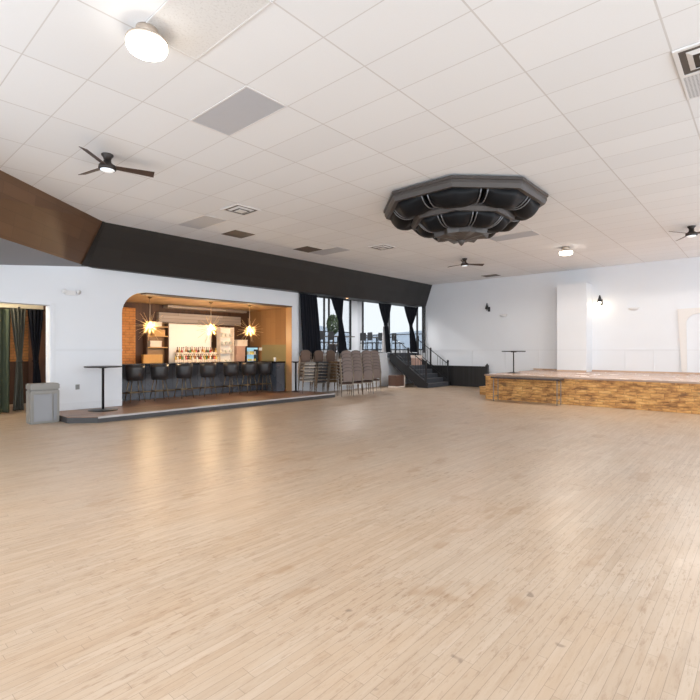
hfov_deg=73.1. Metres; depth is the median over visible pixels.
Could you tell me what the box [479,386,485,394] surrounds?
step
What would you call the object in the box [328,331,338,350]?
dining chair
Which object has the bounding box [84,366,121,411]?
bistro table
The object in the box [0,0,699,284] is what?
ceiling
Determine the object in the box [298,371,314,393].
banquet chair
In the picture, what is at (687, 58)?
ceiling vent
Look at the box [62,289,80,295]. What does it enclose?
emergency light
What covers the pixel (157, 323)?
storage box
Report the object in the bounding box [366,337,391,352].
dining table
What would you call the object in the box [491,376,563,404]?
folding table
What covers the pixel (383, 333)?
sheer curtain
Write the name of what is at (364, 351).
banquet chair
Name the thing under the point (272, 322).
wall
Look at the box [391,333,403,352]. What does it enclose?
dining chair
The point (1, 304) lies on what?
wall
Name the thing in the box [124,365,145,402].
bar stool
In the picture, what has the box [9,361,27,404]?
trim
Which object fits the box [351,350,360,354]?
banquet chair
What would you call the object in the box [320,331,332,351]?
dining chair
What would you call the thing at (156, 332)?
storage box
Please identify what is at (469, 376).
wall
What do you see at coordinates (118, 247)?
soffit
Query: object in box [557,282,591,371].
wall
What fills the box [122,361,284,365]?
countertop
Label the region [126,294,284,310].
ceiling
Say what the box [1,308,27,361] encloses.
brick wall
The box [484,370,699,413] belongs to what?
stage
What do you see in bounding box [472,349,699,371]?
trim
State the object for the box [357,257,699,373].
wall
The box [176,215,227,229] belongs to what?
ceiling panel
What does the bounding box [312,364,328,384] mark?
banquet chair
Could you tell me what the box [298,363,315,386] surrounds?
banquet chair
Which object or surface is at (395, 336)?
stair railing
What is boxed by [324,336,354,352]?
dining table
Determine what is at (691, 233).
ceiling fan
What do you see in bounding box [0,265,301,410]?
wall
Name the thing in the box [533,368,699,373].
baseboard
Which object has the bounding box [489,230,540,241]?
ceiling panel
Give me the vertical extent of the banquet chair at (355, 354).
0.867 m
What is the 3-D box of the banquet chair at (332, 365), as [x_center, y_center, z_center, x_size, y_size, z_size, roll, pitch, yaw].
[-0.617,0.552,17.045,0.436,0.867,0.525,0,0,-24]
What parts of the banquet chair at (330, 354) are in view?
backrest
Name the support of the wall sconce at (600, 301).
attached to the wall at (458, 322)
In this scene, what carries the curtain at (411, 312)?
hanging from the curtain rod
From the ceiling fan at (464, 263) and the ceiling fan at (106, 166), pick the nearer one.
the ceiling fan at (106, 166)
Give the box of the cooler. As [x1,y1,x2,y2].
[245,347,257,360]
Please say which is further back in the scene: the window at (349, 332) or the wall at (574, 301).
the window at (349, 332)
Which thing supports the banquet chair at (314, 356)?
on the banquet chair at (319, 369)
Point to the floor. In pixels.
(409, 542)
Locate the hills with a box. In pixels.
[319,325,421,348]
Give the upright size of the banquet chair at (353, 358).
0.867 m
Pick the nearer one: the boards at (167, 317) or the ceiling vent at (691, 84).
the ceiling vent at (691, 84)
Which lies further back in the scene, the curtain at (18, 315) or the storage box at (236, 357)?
the storage box at (236, 357)
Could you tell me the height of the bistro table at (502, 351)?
0.740 m
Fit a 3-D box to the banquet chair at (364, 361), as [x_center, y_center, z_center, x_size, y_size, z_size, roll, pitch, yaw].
[0.531,0.778,16.890,0.436,0.867,0.525,0,0,-18]
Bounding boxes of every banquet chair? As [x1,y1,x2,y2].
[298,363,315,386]
[298,366,314,388]
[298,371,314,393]
[299,350,316,376]
[299,355,315,378]
[299,359,315,382]
[311,376,325,391]
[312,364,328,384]
[312,370,327,387]
[313,350,329,374]
[313,356,328,378]
[313,373,327,390]
[314,359,328,381]
[324,370,339,385]
[325,350,339,374]
[325,355,338,370]
[325,359,337,380]
[326,376,339,389]
[336,350,351,366]
[336,354,351,373]
[336,357,352,381]
[337,364,352,388]
[337,367,353,391]
[337,371,353,396]
[338,360,352,385]
[346,363,362,387]
[347,370,363,395]
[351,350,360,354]
[352,353,361,360]
[352,357,361,381]
[353,367,362,391]
[357,363,372,387]
[357,366,373,389]
[360,350,371,357]
[362,353,371,360]
[362,357,371,365]
[362,360,372,367]
[362,370,373,393]
[366,368,381,391]
[373,365,380,388]
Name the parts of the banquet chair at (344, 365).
backrest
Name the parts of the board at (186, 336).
frame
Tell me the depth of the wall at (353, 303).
24.30 m
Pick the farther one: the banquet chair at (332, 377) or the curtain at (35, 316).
the banquet chair at (332, 377)
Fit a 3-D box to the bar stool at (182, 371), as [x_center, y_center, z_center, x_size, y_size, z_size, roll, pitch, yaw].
[-4.913,0.916,14.017,0.461,1.012,0.500,0,0,38]
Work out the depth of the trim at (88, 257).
11.05 m
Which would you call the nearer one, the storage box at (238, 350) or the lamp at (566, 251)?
the lamp at (566, 251)
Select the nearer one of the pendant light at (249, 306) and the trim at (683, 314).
the trim at (683, 314)
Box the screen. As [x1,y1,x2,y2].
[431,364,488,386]
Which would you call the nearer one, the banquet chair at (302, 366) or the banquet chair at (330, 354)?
the banquet chair at (302, 366)
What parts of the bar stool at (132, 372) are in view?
backrest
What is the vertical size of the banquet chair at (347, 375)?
0.867 m
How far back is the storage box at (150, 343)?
15.85 m
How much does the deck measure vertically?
0.134 m
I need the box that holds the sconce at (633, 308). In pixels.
[628,307,639,310]
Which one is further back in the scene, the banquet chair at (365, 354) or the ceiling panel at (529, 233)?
the banquet chair at (365, 354)
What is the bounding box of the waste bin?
[26,382,59,424]
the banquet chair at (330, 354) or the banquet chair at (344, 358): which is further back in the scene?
the banquet chair at (330, 354)
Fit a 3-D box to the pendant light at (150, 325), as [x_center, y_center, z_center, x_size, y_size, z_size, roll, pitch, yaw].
[-5.878,-0.897,13.924,0.920,1.342,0.918,0,0,21]
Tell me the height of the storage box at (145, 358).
0.358 m
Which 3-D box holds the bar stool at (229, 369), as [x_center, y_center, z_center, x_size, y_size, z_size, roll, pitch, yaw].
[-3.827,0.916,15.241,0.461,1.012,0.500,0,0,41]
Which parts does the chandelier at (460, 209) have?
mounting plate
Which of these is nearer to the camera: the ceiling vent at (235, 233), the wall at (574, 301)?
the ceiling vent at (235, 233)
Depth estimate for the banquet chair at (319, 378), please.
16.56 m
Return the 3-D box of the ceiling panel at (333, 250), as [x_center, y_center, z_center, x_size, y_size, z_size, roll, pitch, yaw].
[-0.612,-2.963,14.180,1.215,0.008,0.606,0,0,42]
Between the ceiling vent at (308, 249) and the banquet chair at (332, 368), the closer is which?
the ceiling vent at (308, 249)
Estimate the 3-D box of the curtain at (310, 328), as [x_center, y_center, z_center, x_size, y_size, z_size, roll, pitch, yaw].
[-1.374,-0.820,16.849,0.129,2.303,1.043,0,0,42]
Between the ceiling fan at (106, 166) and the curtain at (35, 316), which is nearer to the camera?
the ceiling fan at (106, 166)
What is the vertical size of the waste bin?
0.840 m
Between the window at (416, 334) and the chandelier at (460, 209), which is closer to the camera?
the chandelier at (460, 209)
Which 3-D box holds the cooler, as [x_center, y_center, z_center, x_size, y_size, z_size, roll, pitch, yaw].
[-3.907,0.189,18.489,0.285,0.640,0.561,0,0,42]
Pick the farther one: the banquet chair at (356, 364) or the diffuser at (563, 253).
the banquet chair at (356, 364)
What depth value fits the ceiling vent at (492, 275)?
18.79 m
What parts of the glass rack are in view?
panel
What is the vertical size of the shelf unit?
2.370 m
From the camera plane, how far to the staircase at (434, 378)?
20.16 m
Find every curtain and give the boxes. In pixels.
[0,308,10,412]
[10,308,25,410]
[28,309,42,382]
[300,293,320,358]
[331,297,346,358]
[378,303,391,351]
[382,326,385,351]
[404,306,417,351]
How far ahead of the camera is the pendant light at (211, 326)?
15.43 m
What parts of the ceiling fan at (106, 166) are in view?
blade, blade, blade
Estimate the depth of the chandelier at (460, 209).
8.65 m
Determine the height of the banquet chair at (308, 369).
0.867 m
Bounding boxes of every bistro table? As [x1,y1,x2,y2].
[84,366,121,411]
[291,361,299,391]
[502,351,525,372]
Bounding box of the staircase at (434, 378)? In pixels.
[389,353,449,387]
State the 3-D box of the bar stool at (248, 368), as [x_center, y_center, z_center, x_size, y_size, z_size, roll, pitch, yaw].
[-3.359,0.916,15.767,0.461,1.012,0.500,0,0,45]
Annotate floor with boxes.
[0,383,699,699]
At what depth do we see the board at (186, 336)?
16.83 m
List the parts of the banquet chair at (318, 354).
backrest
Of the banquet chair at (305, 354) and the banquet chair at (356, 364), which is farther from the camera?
the banquet chair at (356, 364)
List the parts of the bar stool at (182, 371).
backrest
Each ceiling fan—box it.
[78,146,154,176]
[449,258,483,266]
[669,225,699,240]
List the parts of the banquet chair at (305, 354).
backrest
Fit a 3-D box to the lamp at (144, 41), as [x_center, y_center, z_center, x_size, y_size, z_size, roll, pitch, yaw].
[-1.874,-2.856,4.365,0.370,0.225,0.370,0,0,42]
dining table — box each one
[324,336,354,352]
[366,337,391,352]
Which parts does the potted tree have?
pot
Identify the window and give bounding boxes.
[317,297,350,349]
[362,302,421,349]
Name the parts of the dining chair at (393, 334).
backrest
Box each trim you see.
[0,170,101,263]
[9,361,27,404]
[50,303,298,409]
[81,221,103,266]
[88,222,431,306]
[141,293,291,307]
[262,345,285,387]
[286,307,291,390]
[422,307,424,352]
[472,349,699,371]
[677,308,699,371]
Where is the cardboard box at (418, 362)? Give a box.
[410,355,422,364]
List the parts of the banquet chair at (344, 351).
backrest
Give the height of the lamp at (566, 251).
0.225 m
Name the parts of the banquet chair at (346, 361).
backrest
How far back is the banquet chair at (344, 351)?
15.84 m
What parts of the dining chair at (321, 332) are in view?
backrest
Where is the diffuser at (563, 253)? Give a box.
[559,251,572,255]
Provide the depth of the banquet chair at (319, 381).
16.81 m
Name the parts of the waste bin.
lid, panel, panel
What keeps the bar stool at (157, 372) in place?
on the deck
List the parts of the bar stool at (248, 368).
backrest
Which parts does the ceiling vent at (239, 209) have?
plate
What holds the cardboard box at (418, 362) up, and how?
on the staircase at (434, 378)
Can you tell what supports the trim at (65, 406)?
attached to the wall at (92, 318)
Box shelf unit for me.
[143,321,168,362]
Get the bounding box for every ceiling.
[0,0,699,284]
[0,238,85,266]
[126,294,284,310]
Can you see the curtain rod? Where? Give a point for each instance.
(311, 294)
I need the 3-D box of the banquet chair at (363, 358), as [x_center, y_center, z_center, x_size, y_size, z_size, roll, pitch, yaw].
[0.521,0.665,16.922,0.436,0.867,0.525,0,0,-18]
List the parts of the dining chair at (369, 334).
backrest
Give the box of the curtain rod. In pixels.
[311,294,403,306]
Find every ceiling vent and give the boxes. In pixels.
[220,203,260,215]
[222,230,254,237]
[294,246,321,252]
[368,244,396,250]
[483,274,500,276]
[672,42,699,78]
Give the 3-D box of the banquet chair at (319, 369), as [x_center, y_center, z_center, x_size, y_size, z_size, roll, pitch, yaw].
[-1.038,0.665,16.619,0.436,0.867,0.525,0,0,-24]
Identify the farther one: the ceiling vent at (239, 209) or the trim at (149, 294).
the trim at (149, 294)
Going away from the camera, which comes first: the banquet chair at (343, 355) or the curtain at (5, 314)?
the curtain at (5, 314)
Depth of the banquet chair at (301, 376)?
15.60 m
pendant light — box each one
[136,297,167,339]
[198,302,223,341]
[237,305,262,339]
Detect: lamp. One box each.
[125,22,168,61]
[559,247,572,255]
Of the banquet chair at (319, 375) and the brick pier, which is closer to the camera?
the brick pier
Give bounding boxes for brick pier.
[122,307,134,362]
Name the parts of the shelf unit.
panel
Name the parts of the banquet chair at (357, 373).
backrest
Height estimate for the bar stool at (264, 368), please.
1.012 m
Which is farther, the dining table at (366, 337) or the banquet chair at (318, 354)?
the dining table at (366, 337)
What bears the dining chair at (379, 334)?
on the floor
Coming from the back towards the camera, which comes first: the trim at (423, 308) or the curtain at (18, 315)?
the trim at (423, 308)
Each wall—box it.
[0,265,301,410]
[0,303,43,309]
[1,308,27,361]
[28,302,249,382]
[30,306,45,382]
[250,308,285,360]
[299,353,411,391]
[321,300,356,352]
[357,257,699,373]
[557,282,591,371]
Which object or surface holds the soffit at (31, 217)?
attached to the wall at (92, 318)
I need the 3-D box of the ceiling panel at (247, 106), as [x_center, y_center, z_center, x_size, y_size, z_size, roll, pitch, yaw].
[-1.417,-2.963,5.928,1.215,0.008,0.606,0,0,42]
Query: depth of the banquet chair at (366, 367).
16.61 m
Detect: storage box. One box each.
[141,354,162,362]
[148,341,161,346]
[151,322,161,325]
[152,329,164,335]
[234,340,247,345]
[234,346,245,354]
[234,355,244,360]
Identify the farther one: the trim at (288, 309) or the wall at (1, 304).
the trim at (288, 309)
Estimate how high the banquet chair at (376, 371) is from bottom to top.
0.867 m
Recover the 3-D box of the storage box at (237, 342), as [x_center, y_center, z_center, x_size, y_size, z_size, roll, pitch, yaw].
[-4.191,-0.270,18.174,0.216,0.240,0.476,0,0,42]
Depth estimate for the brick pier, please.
15.28 m
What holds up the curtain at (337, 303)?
hanging from the curtain rod
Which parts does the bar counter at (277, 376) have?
foot rail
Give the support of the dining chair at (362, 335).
on the floor
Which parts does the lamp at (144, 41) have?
lamp shade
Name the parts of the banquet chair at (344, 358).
backrest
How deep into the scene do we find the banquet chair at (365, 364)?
16.62 m
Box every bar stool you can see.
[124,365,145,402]
[150,364,168,400]
[174,364,193,398]
[199,363,216,396]
[222,363,239,394]
[240,362,257,392]
[256,362,272,390]
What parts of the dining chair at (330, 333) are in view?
backrest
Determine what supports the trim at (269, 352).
attached to the wall at (272, 322)
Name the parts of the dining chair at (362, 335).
backrest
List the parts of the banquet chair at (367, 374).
backrest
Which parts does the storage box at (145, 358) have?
lid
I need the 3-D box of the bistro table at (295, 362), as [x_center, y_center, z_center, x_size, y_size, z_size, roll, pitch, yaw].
[-1.853,0.905,16.168,0.320,1.030,0.320,0,0,42]
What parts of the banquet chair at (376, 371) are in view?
backrest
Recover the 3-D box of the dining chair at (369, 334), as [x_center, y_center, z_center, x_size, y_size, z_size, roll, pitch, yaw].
[1.066,-0.330,21.163,0.468,0.921,0.440,0,0,-27]
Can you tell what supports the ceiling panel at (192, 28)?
attached to the ceiling at (586, 102)
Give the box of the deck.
[59,388,334,422]
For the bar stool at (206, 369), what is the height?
1.012 m
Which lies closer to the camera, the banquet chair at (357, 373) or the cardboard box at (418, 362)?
the banquet chair at (357, 373)
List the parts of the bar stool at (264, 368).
backrest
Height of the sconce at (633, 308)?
0.110 m
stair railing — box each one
[394,335,426,381]
[417,336,448,379]
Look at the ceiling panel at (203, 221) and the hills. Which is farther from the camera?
the hills
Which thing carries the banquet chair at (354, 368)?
on the banquet chair at (357, 373)
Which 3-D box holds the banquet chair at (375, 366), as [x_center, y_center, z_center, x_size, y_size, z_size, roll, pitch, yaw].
[0.883,1.004,17.740,0.436,0.867,0.525,0,0,-18]
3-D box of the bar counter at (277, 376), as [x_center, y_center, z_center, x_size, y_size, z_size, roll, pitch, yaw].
[-4.815,0.907,14.820,1.520,1.025,5.970,0,0,42]
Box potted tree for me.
[326,314,337,351]
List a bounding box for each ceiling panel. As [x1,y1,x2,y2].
[146,0,272,60]
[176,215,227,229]
[190,86,286,136]
[309,247,349,255]
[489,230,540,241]
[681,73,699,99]
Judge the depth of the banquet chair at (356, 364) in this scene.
16.14 m
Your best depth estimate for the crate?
19.50 m
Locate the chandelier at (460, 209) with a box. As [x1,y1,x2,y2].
[384,175,548,245]
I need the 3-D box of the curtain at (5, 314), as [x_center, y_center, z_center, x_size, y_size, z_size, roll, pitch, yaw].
[-8.582,0.260,11.204,0.142,2.520,0.882,0,0,42]
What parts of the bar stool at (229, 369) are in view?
backrest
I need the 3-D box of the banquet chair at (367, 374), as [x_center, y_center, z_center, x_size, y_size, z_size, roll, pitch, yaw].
[0.564,1.117,16.793,0.436,0.867,0.525,0,0,-18]
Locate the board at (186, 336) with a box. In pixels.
[169,323,210,361]
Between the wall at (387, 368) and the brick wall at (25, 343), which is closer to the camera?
the brick wall at (25, 343)
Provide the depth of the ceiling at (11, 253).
9.88 m
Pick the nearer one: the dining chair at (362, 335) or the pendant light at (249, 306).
the pendant light at (249, 306)
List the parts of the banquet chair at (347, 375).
backrest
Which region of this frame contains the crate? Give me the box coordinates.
[388,375,404,387]
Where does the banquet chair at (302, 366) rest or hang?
on the banquet chair at (308, 369)
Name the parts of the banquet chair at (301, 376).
seat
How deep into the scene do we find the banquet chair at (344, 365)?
15.72 m
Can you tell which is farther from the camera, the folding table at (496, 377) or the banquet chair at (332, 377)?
the banquet chair at (332, 377)
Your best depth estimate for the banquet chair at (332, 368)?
16.95 m
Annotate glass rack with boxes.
[217,327,233,360]
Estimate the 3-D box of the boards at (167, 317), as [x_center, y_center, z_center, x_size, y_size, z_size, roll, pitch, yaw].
[-5.348,-1.252,17.398,0.300,0.595,3.520,0,0,42]
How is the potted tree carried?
on the floor
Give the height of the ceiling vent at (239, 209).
0.044 m
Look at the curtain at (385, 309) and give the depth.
20.15 m
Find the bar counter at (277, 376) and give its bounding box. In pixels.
[122,361,284,400]
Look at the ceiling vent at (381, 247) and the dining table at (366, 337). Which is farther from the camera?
the dining table at (366, 337)
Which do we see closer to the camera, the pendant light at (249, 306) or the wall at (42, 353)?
the wall at (42, 353)
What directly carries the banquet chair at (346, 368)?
on the banquet chair at (347, 375)
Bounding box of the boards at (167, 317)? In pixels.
[156,305,246,325]
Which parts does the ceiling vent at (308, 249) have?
panel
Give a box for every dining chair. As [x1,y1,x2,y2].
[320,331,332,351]
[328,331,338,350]
[360,333,372,349]
[367,332,380,352]
[378,333,390,352]
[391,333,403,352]
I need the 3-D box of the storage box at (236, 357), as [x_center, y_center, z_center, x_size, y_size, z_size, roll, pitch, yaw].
[-4.255,0.344,18.102,0.256,0.328,0.418,0,0,42]
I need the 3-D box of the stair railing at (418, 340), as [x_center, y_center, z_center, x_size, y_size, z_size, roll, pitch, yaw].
[3.677,0.350,21.033,1.625,2.005,0.100,0,0,42]
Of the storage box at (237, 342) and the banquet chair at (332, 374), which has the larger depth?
the storage box at (237, 342)
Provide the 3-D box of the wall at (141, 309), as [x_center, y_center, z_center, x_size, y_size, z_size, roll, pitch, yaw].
[-6.571,-0.200,16.359,0.150,3.500,7.740,0,0,42]
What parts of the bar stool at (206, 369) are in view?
backrest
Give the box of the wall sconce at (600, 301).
[597,295,602,304]
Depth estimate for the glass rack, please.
17.80 m
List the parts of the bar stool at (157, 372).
backrest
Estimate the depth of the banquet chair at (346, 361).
15.73 m

